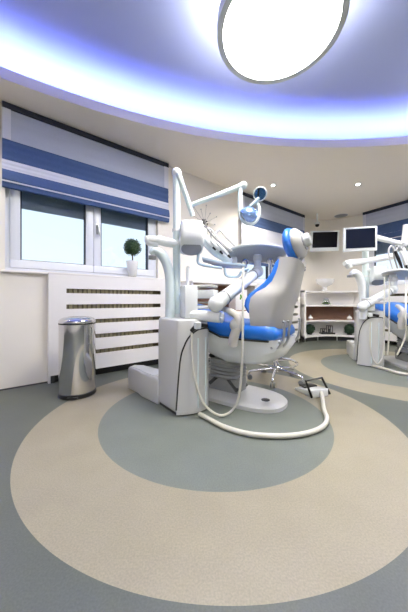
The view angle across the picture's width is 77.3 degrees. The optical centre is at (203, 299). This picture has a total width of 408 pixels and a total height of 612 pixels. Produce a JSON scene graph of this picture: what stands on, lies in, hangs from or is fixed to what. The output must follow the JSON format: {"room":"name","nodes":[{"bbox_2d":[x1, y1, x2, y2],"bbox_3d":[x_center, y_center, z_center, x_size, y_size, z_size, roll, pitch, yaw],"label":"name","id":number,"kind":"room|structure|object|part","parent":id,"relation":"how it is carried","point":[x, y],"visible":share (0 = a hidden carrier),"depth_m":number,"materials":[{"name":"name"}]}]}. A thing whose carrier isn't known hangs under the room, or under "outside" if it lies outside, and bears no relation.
{"room":"dental clinic","nodes":[
{"label":"dental clinic","id":0,"kind":"room"},
{"bbox_2d":[126,260,138,276],"bbox_3d":[-0.935,-0.404,3.326,0.158,0.205,0.158,0,0,0],"label":"pot","id":1,"kind":"object","parent":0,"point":[132,265],"depth_m":3.27,"materials":[{"name":"white ceramic"}]},
{"bbox_2d":[0,104,302,388],"bbox_3d":[-1.476,-0.690,3.159,9.380,3.180,0.300,0,0,-38],"label":"wall","id":2,"kind":"structure","parent":0,"point":[23,296],"depth_m":2.73,"materials":[{"name":"paint"}]},
{"bbox_2d":[0,381,47,390],"bbox_3d":[-3.376,0.894,1.466,4.300,0.012,0.012,0,0,-38],"label":"baseboard","id":3,"kind":"structure","parent":2,"relation":"attached to","point":[46,381],"depth_m":2.65,"materials":[{"name":"grey plastic"}]},
{"bbox_2d":[1,188,155,277],"bbox_3d":[-1.373,-0.869,3.148,1.770,1.182,0.255,0,0,-38],"label":"window","id":4,"kind":"structure","parent":2,"relation":"in","point":[15,200],"depth_m":3.05,"materials":[{"name":"plastic"}]},
{"bbox_3d":[-1.309,-0.289,3.067,1.770,0.022,0.050,0,0,-38],"label":"sill","id":5,"kind":"part","parent":4,"relation":"part of","materials":[{"name":"white paint"}]},
{"bbox_3d":[-1.700,-0.877,2.905,0.811,1.081,0.093,0,0,-38],"label":"sash","id":6,"kind":"part","parent":4,"relation":"part of","materials":[{"name":"plastic"}]},
{"bbox_2d":[22,192,145,230],"bbox_3d":[-1.447,-1.230,3.243,1.610,0.451,0.015,0,0,-38],"label":"roller shutter","id":7,"kind":"object","parent":4,"relation":"attached to","point":[30,201],"depth_m":3.11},
{"bbox_3d":[-1.295,-0.869,3.130,0.038,0.162,0.056,0,0,-42],"label":"handle","id":8,"kind":"part","parent":4,"relation":"part of","materials":[{"name":"metal"}]},
{"bbox_3d":[-1.059,-0.877,3.409,0.811,1.081,0.093,0,0,-38],"label":"sash","id":9,"kind":"part","parent":4,"relation":"part of","materials":[{"name":"plastic"}]},
{"bbox_2d":[123,238,141,276],"bbox_3d":[-0.934,-0.554,3.329,0.247,0.506,0.244,0,0,0],"label":"topiary","id":10,"kind":"object","parent":4,"relation":"on","point":[132,247],"visible":1,"depth_m":3.27,"materials":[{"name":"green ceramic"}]},
{"bbox_2d":[2,101,169,222],"bbox_3d":[-1.250,-1.526,3.081,1.867,0.843,0.098,0,0,-38],"label":"blind","id":11,"kind":"object","parent":2,"relation":"attached to","point":[42,155],"visible":1,"depth_m":2.91,"materials":[{"name":"blue fabric"}]},
{"bbox_2d":[193,205,216,229],"bbox_3d":[-0.002,-1.239,4.096,0.602,0.604,0.037,0,0,-38],"label":"starburst ornament","id":12,"kind":"object","parent":2,"relation":"attached to","point":[206,205],"visible":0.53,"depth_m":4.11,"materials":[{"name":"metal"}]},
{"bbox_2d":[252,266,272,283],"bbox_3d":[1.375,-0.869,5.309,1.820,1.182,0.255,0,0,-38],"label":"window","id":13,"kind":"structure","parent":2,"relation":"in","point":[258,280],"depth_m":5.23,"materials":[{"name":"plastic"}]},
{"bbox_2d":[241,192,305,269],"bbox_3d":[1.486,-1.304,5.232,2.085,1.289,0.098,0,0,-38],"label":"blind","id":14,"kind":"object","parent":2,"relation":"attached to","point":[274,219],"visible":0.55,"depth_m":5.06,"materials":[{"name":"blue fabric"}]},
{"bbox_2d":[0,339,407,611],"bbox_3d":[0.907,0.930,1.909,11.955,0.060,8.617,0,0,0],"label":"floor","id":15,"kind":"structure","parent":0,"point":[112,499],"depth_m":1.15,"materials":[{"name":"beige laminate"}]},
{"bbox_2d":[57,316,95,399],"bbox_3d":[-1.220,0.527,2.439,0.347,0.745,0.358,0,0,0],"label":"pedal bin","id":16,"kind":"object","parent":15,"relation":"on","point":[76,334],"visible":1,"depth_m":2.32,"materials":[{"name":"silver metal"}]},
{"bbox_3d":[-1.215,0.185,2.450,0.325,0.060,0.325,0,0,0],"label":"lid","id":17,"kind":"part","parent":16,"relation":"part of","materials":[{"name":"silver metal"}]},
{"bbox_2d":[48,272,164,383],"bbox_3d":[-1.122,0.300,3.190,1.425,1.200,0.082,0,0,-38],"label":"radiator cover","id":18,"kind":"object","parent":15,"relation":"on","point":[127,311],"visible":0.7,"depth_m":3.15,"materials":[{"name":"white paint"}]},
{"bbox_2d":[128,167,285,416],"bbox_3d":[0.033,-0.133,2.293,1.607,2.065,0.771,0,0,0],"label":"dental unit","id":19,"kind":"object","parent":15,"relation":"on","point":[180,382],"visible":0.99,"depth_m":2.15,"materials":[{"name":"grey plastic"}]},
{"bbox_3d":[-0.532,0.672,2.455,0.438,0.006,0.153,0,0,45],"label":"floor box lid","id":20,"kind":"part","parent":19,"relation":"part of","materials":[{"name":"white plastic"}]},
{"bbox_3d":[-0.454,-0.506,2.192,0.117,0.095,0.072,0,0,-8],"label":"assistant arm","id":21,"kind":"part","parent":19,"relation":"part of","materials":[{"name":"white plastic"}]},
{"bbox_3d":[-0.360,-0.137,2.194,0.217,0.636,0.094,0,0,0],"label":"spout","id":22,"kind":"part","parent":19,"relation":"part of","materials":[{"name":"paint"}]},
{"bbox_3d":[-0.325,-0.510,2.223,0.188,0.104,0.082,0,0,-16],"label":"assistant arm","id":23,"kind":"part","parent":19,"relation":"part of","materials":[{"name":"white plastic"}]},
{"bbox_3d":[-0.171,0.890,2.191,0.319,0.020,0.400,0,0,-38],"label":"trim","id":24,"kind":"part","parent":19,"relation":"part of","materials":[{"name":"grey plastic"}]},
{"bbox_3d":[-0.134,-0.207,2.130,0.036,0.164,0.027,0,0,0],"label":"tower post","id":25,"kind":"part","parent":19,"relation":"part of","materials":[{"name":"white plastic"}]},
{"bbox_2d":[181,244,201,255],"bbox_3d":[-0.107,-0.439,2.180,0.174,0.095,0.133,0,0,0],"label":"vent","id":26,"kind":"object","parent":19,"relation":"attached to","point":[186,249],"depth_m":2.19,"materials":[{"name":"grey plastic"}]},
{"bbox_3d":[-0.072,0.559,2.036,0.314,0.658,0.070,0,0,-37],"label":"service door","id":27,"kind":"part","parent":19,"relation":"part of","materials":[{"name":"grey plastic"}]},
{"bbox_3d":[0.008,0.132,2.040,0.262,0.099,0.087,0,0,18],"label":"arm","id":28,"kind":"part","parent":19,"relation":"part of","materials":[{"name":"white plastic"}]},
{"bbox_2d":[197,284,217,308],"bbox_3d":[0.009,-0.026,2.141,0.228,0.197,0.198,0,0,0],"label":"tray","id":29,"kind":"object","parent":19,"relation":"on","point":[201,294],"depth_m":2.07,"materials":[{"name":"white plastic"}]},
{"bbox_2d":[176,172,260,225],"bbox_3d":[0.124,-0.879,2.239,0.748,0.473,0.164,0,0,0],"label":"lamp","id":30,"kind":"object","parent":19,"relation":"attached to","point":[249,210],"depth_m":2.23,"materials":[{"name":"paint"}]},
{"bbox_2d":[196,254,248,277],"bbox_3d":[0.164,-0.292,2.217,0.460,0.212,0.064,0,0,0],"label":"tray","id":31,"kind":"object","parent":19,"relation":"on","point":[243,265],"depth_m":2.20,"materials":[{"name":"white plastic"}]},
{"bbox_2d":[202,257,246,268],"bbox_3d":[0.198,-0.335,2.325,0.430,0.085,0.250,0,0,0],"label":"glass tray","id":32,"kind":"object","parent":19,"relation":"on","point":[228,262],"depth_m":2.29,"materials":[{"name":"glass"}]},
{"bbox_2d":[231,256,236,262],"bbox_3d":[0.289,-0.379,2.460,0.068,0.086,0.068,0,0,0],"label":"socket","id":33,"kind":"object","parent":19,"relation":"attached to","point":[234,258],"depth_m":2.43,"materials":[{"name":"white plastic"}]},
{"bbox_3d":[0.300,-0.115,2.203,0.118,0.395,0.656,0,0,43],"label":"deck arm","id":34,"kind":"part","parent":19,"relation":"part of","materials":[{"name":"white plastic"}]},
{"bbox_3d":[0.510,-0.352,2.430,0.068,0.162,0.068,0,0,0],"label":"deck post","id":35,"kind":"part","parent":19,"relation":"part of","materials":[{"name":"white plastic"}]},
{"bbox_2d":[253,186,266,201],"bbox_3d":[0.488,-0.923,2.223,0.124,0.118,0.069,0,0,0],"label":"mirror","id":36,"kind":"object","parent":19,"relation":"on","point":[260,193],"depth_m":2.21,"materials":[{"name":"blue glass"}]},
{"bbox_2d":[254,188,265,199],"bbox_3d":[0.488,-0.920,2.214,0.100,0.092,0.045,0,0,0],"label":"mirror glass","id":37,"kind":"object","parent":19,"relation":"on","point":[259,193],"depth_m":2.21,"materials":[{"name":"blue mirror"}]},
{"bbox_2d":[180,280,256,358],"bbox_3d":[0.244,0.315,4.037,1.330,1.170,0.439,0,0,-38],"label":"sideboard","id":38,"kind":"object","parent":15,"relation":"on","point":[221,285],"visible":0.12,"depth_m":4.07,"materials":[{"name":"white paint"}]},
{"bbox_2d":[180,280,256,285],"bbox_3d":[0.237,-0.253,4.046,1.330,0.035,0.416,0,0,-38],"label":"countertop","id":39,"kind":"structure","parent":38,"relation":"on","point":[195,282],"depth_m":3.72,"materials":[{"name":"white paint"}]},
{"bbox_2d":[229,290,246,309],"bbox_3d":[0.562,-0.001,4.181,0.270,0.330,0.173,0,0,-38],"label":"carton","id":40,"kind":"object","parent":38,"relation":"on","point":[236,303],"visible":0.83,"depth_m":4.09,"materials":[{"name":"white cardboard"}]},
{"bbox_3d":[0.701,0.505,4.159,0.420,0.610,0.017,0,0,-38],"label":"door","id":41,"kind":"part","parent":38,"relation":"part of","materials":[{"name":"white paint"}]},
{"bbox_3d":[0.742,-0.028,4.455,0.030,0.413,0.396,0,0,-38],"label":"panel","id":42,"kind":"part","parent":38,"relation":"part of","materials":[{"name":"brown wood"}]},
{"bbox_2d":[198,228,312,412],"bbox_3d":[0.285,0.157,2.404,1.388,1.486,0.719,0,0,36],"label":"dental chair","id":43,"kind":"object","parent":15,"relation":"on","point":[269,335],"visible":0.92,"depth_m":2.04,"materials":[{"name":"grey plastic"}]},
{"bbox_3d":[0.224,0.217,2.080,0.088,0.321,0.212,0,0,-31],"label":"armrest","id":44,"kind":"part","parent":43,"relation":"part of","materials":[{"name":"beige plastic"}]},
{"bbox_2d":[198,304,294,340],"bbox_3d":[0.205,0.175,2.462,1.190,0.290,0.547,0,0,36],"label":"seat cushion","id":45,"kind":"object","parent":43,"relation":"on","point":[265,323],"depth_m":2.00,"materials":[{"name":"blue leather"}]},
{"bbox_3d":[0.274,0.873,2.412,1.000,0.055,0.490,0,0,36],"label":"floor plate","id":46,"kind":"part","parent":43,"relation":"part of","materials":[{"name":"grey plastic"}]},
{"bbox_2d":[244,259,278,312],"bbox_3d":[0.599,-0.068,2.172,0.323,0.535,0.510,0,0,36],"label":"cushion","id":47,"kind":"object","parent":43,"relation":"on","point":[265,298],"depth_m":1.99,"materials":[{"name":"blue leather"}]},
{"bbox_2d":[282,228,297,258],"bbox_3d":[0.722,-0.448,2.082,0.138,0.276,0.300,0,0,36],"label":"cushion","id":48,"kind":"object","parent":43,"relation":"on","point":[289,236],"depth_m":1.97,"materials":[{"name":"blue leather"}]},
{"bbox_3d":[0.809,-0.474,2.018,0.087,0.114,0.104,0,0,36],"label":"headrest knob","id":49,"kind":"part","parent":43,"relation":"part of","materials":[{"name":"white plastic"}]},
{"bbox_2d":[198,377,330,438],"bbox_3d":[0.684,0.813,2.040,1.326,0.174,0.648,0,0,-32],"label":"foot pedal","id":50,"kind":"object","parent":15,"relation":"on","point":[311,390],"visible":1,"depth_m":1.80,"materials":[{"name":"white plastic"}]},
{"bbox_3d":[1.057,0.809,2.369,0.259,0.166,0.069,0,0,-20],"label":"wire handle","id":51,"kind":"part","parent":50,"relation":"part of","materials":[{"name":"black plastic"}]},
{"bbox_2d":[251,283,299,342],"bbox_3d":[1.356,0.300,5.033,1.550,1.200,0.246,0,0,-38],"label":"radiator cover","id":52,"kind":"object","parent":15,"relation":"on","point":[296,314],"visible":0.07,"depth_m":5.36,"materials":[{"name":"white paint"}]},
{"bbox_3d":[1.950,0.311,5.514,0.022,1.178,0.224,0,0,-38],"label":"panel","id":53,"kind":"part","parent":52,"relation":"part of","materials":[{"name":"white paint"}]},
{"bbox_2d":[247,357,304,387],"bbox_3d":[0.792,0.585,2.885,0.601,0.629,0.618,0,0,0],"label":"stool","id":54,"kind":"object","parent":15,"relation":"on","point":[275,368],"visible":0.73,"depth_m":2.81,"materials":[{"name":"silver metal"}]},
{"bbox_3d":[0.641,0.800,2.892,0.282,0.086,0.034,0,0,4],"label":"leg","id":55,"kind":"part","parent":54,"relation":"part of","materials":[{"name":"silver metal"}]},
{"bbox_3d":[0.747,0.800,2.723,0.034,0.086,0.282,0,0,22],"label":"leg","id":56,"kind":"part","parent":54,"relation":"part of","materials":[{"name":"silver metal"}]},
{"bbox_3d":[0.936,0.800,2.776,0.229,0.086,0.197,0,0,0],"label":"leg","id":57,"kind":"part","parent":54,"relation":"part of","materials":[{"name":"silver metal"}]},
{"bbox_2d":[300,290,358,342],"bbox_3d":[2.730,0.350,5.640,1.260,1.100,0.640,0,0,0],"label":"shelf","id":58,"kind":"object","parent":15,"relation":"on","point":[343,304],"visible":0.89,"depth_m":5.78,"materials":[{"name":"white paint"}]},
{"bbox_3d":[2.115,0.300,5.500,0.030,1.000,0.360,0,0,0],"label":"panel","id":59,"kind":"part","parent":58,"relation":"part of","materials":[{"name":"white paint"}]},
{"bbox_2d":[306,324,314,334],"bbox_3d":[2.355,0.642,5.691,0.240,0.245,0.240,0,0,0],"label":"potted plant","id":60,"kind":"object","parent":58,"relation":"on","point":[310,328],"visible":0.87,"depth_m":5.62,"materials":[{"name":"green plant"}]},
{"bbox_2d":[316,279,333,290],"bbox_3d":[2.738,-0.336,5.770,0.380,0.270,0.380,0,0,0],"label":"bowl","id":61,"kind":"object","parent":58,"relation":"on","point":[324,283],"visible":0.94,"depth_m":5.66,"materials":[{"name":"white ceramic"}]},
{"bbox_2d":[322,299,329,304],"bbox_3d":[2.761,0.040,5.753,0.179,0.130,0.162,0,0,40],"label":"terrarium","id":62,"kind":"object","parent":58,"relation":"on","point":[325,301],"visible":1,"depth_m":5.71,"materials":[{"name":"clear glass"}]},
{"bbox_3d":[2.730,0.300,5.810,1.260,0.930,0.300,0,0,0],"label":"panel","id":63,"kind":"part","parent":58,"relation":"part of","materials":[{"name":"white paint"}]},
{"bbox_2d":[344,324,353,334],"bbox_3d":[3.191,0.642,5.601,0.240,0.245,0.240,0,0,0],"label":"potted plant","id":64,"kind":"object","parent":58,"relation":"on","point":[349,329],"visible":0.98,"depth_m":5.54,"materials":[{"name":"green plant"}]},
{"bbox_3d":[3.345,0.300,5.500,0.030,1.000,0.360,0,0,0],"label":"panel","id":65,"kind":"part","parent":58,"relation":"part of","materials":[{"name":"white paint"}]},
{"bbox_3d":[2.773,0.745,5.749,0.300,0.038,0.142,0,0,0],"label":"tray","id":66,"kind":"object","parent":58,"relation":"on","visible":0},
{"bbox_2d":[326,325,332,332],"bbox_3d":[2.828,0.659,5.749,0.100,0.170,0.100,0,0,0],"label":"lantern","id":67,"kind":"object","parent":66,"relation":"on","point":[329,330],"visible":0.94,"depth_m":5.72,"materials":[{"name":"black metal"}]},
{"bbox_2d":[343,224,407,375],"bbox_3d":[2.455,-0.052,3.595,0.952,1.904,1.236,0,0,38],"label":"dental unit","id":68,"kind":"object","parent":15,"relation":"on","point":[367,348],"visible":1,"depth_m":3.42,"materials":[{"name":"grey plastic"}]},
{"bbox_3d":[1.971,-0.483,3.501,0.121,0.119,0.098,0,0,-28],"label":"assistant arm","id":69,"kind":"part","parent":68,"relation":"part of","materials":[{"name":"white plastic"}]},
{"bbox_3d":[2.136,-0.147,3.523,0.280,0.551,0.108,0,0,-23],"label":"spout","id":70,"kind":"part","parent":68,"relation":"part of","materials":[{"name":"white plastic"}]},
{"bbox_2d":[343,226,376,251],"bbox_3d":[2.119,-0.826,3.470,0.328,0.325,0.302,0,0,-28],"label":"monitor","id":71,"kind":"object","parent":68,"relation":"on","point":[355,239],"depth_m":3.44,"materials":[{"name":"white plastic"}]},
{"bbox_3d":[2.279,-0.545,3.538,0.653,0.187,0.165,0,0,-1],"label":"assistant arm","id":72,"kind":"part","parent":68,"relation":"part of","materials":[{"name":"white plastic"}]},
{"bbox_3d":[2.251,0.559,3.448,0.314,0.658,0.070,0,0,25],"label":"service door","id":73,"kind":"part","parent":68,"relation":"part of","materials":[{"name":"grey plastic"}]},
{"bbox_2d":[361,298,386,299],"bbox_3d":[2.273,-0.013,3.420,0.250,0.025,0.160,0,0,12],"label":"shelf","id":74,"kind":"object","parent":68,"relation":"attached to","point":[361,298],"depth_m":3.35,"materials":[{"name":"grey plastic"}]},
{"bbox_3d":[2.306,-0.024,3.390,0.443,0.321,0.118,0,0,3],"label":"deck arm","id":75,"kind":"part","parent":68,"relation":"part of","materials":[{"name":"white plastic"}]},
{"bbox_2d":[372,280,385,285],"bbox_3d":[2.395,-0.247,3.500,0.153,0.090,0.143,0,0,-28],"label":"vent","id":76,"kind":"object","parent":68,"relation":"attached to","point":[374,282],"depth_m":3.50,"materials":[{"name":"grey plastic"}]},
{"bbox_3d":[2.470,-0.834,3.503,0.441,0.230,0.087,0,0,29],"label":"lamp arm","id":77,"kind":"part","parent":68,"relation":"part of","materials":[{"name":"white plastic"}]},
{"bbox_3d":[2.505,-0.241,3.380,0.090,0.190,0.090,0,0,-28],"label":"deck post","id":78,"kind":"part","parent":68,"relation":"part of","materials":[{"name":"white plastic"}]},
{"bbox_2d":[369,284,407,344],"bbox_3d":[4.038,0.300,4.741,0.216,1.200,1.700,0,0,-30],"label":"radiator cover","id":79,"kind":"object","parent":15,"relation":"on","point":[399,296],"visible":0.35,"depth_m":5.08,"materials":[{"name":"white paint"}]},
{"bbox_2d":[375,302,407,369],"bbox_3d":[2.850,0.157,3.426,0.719,1.486,1.388,0,0,3],"label":"dental chair","id":80,"kind":"object","parent":15,"relation":"on","point":[397,310],"visible":0.78,"depth_m":3.50,"materials":[{"name":"beige plastic"}]},
{"bbox_2d":[375,302,407,324],"bbox_3d":[2.856,0.175,3.525,0.547,0.290,1.190,0,0,3],"label":"seat cushion","id":81,"kind":"object","parent":80,"relation":"on","point":[394,311],"depth_m":3.66,"materials":[{"name":"blue leather"}]},
{"bbox_3d":[2.851,0.873,3.440,0.490,0.055,1.000,0,0,3],"label":"floor plate","id":82,"kind":"part","parent":80,"relation":"part of","materials":[{"name":"grey plastic"}]},
{"bbox_3d":[2.546,0.217,3.301,0.088,0.321,0.212,0,0,26],"label":"armrest","id":83,"kind":"part","parent":80,"relation":"part of","materials":[{"name":"beige plastic"}]},
{"bbox_2d":[0,0,407,139],"bbox_3d":[0.907,-2.320,1.909,11.955,0.080,8.617,0,0,0],"label":"ceiling","id":84,"kind":"structure","parent":0,"point":[160,59],"depth_m":2.51,"materials":[{"name":"paint"}]},
{"bbox_2d":[217,0,349,84],"bbox_3d":[0.530,-2.085,1.800,0.874,0.390,0.874,0,0,0],"label":"lamp","id":85,"kind":"object","parent":84,"relation":"hanging from","point":[264,42],"visible":1,"depth_m":1.84,"materials":[{"name":"white plastic"}]},
{"bbox_2d":[0,66,407,219],"bbox_3d":[1.360,-2.000,2.676,12.196,0.100,7.277,0,0,0],"label":"ceiling","id":86,"kind":"structure","parent":0,"point":[311,177],"depth_m":3.39,"materials":[{"name":"paint"}]},
{"bbox_2d":[314,213,319,226],"bbox_3d":[2.553,-1.798,5.750,0.120,0.304,0.120,0,0,0],"label":"security camera","id":87,"kind":"object","parent":86,"relation":"attached to","point":[316,223],"visible":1,"depth_m":5.73,"materials":[{"name":"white plastic"}]},
{"bbox_2d":[334,214,347,217],"bbox_3d":[3.162,-1.939,5.885,0.290,0.020,0.290,0,0,0],"label":"ceiling speaker","id":88,"kind":"object","parent":86,"relation":"attached to","point":[338,215],"visible":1,"depth_m":5.85,"materials":[{"name":"grey plastic"}]},
{"bbox_2d":[303,214,361,290],"bbox_3d":[3.052,-0.690,6.169,1.552,3.180,0.655,0,0,8],"label":"wall","id":89,"kind":"structure","parent":0,"point":[319,264],"depth_m":6.12,"materials":[{"name":"paint"}]},
{"bbox_2d":[310,230,339,250],"bbox_3d":[2.680,-1.300,5.853,0.600,0.439,0.575,0,0,6],"label":"wall screen","id":90,"kind":"object","parent":89,"relation":"attached to","point":[322,240],"visible":0.98,"depth_m":5.59,"materials":[{"name":"white plastic"}]},
{"bbox_3d":[5.360,-0.690,2.976,3.570,3.180,5.883,0,0,0],"label":"wall","id":91,"kind":"structure","parent":0,"visible":0},
{"bbox_2d":[363,200,407,243],"bbox_3d":[4.031,-1.573,4.876,0.098,0.749,1.900,0,0,-30],"label":"blind","id":92,"kind":"object","parent":91,"relation":"attached to","point":[389,220],"visible":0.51,"depth_m":5.24,"materials":[{"name":"blue fabric"}]},
{"bbox_2d":[369,240,407,286],"bbox_3d":[4.132,-0.869,4.957,0.255,1.182,1.820,0,0,-30],"label":"window","id":93,"kind":"structure","parent":91,"relation":"in","point":[382,248],"depth_m":5.56,"materials":[{"name":"plastic"}]},
{"bbox_3d":[3.932,-0.877,5.327,0.093,1.081,0.836,0,0,-30],"label":"sash","id":94,"kind":"part","parent":93,"relation":"part of","materials":[{"name":"plastic"}]},
{"bbox_2d":[376,240,407,254],"bbox_3d":[4.236,-1.230,5.017,0.015,0.451,1.660,0,0,-30],"label":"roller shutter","id":95,"kind":"object","parent":93,"relation":"attached to","point":[382,248],"depth_m":5.54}
]}

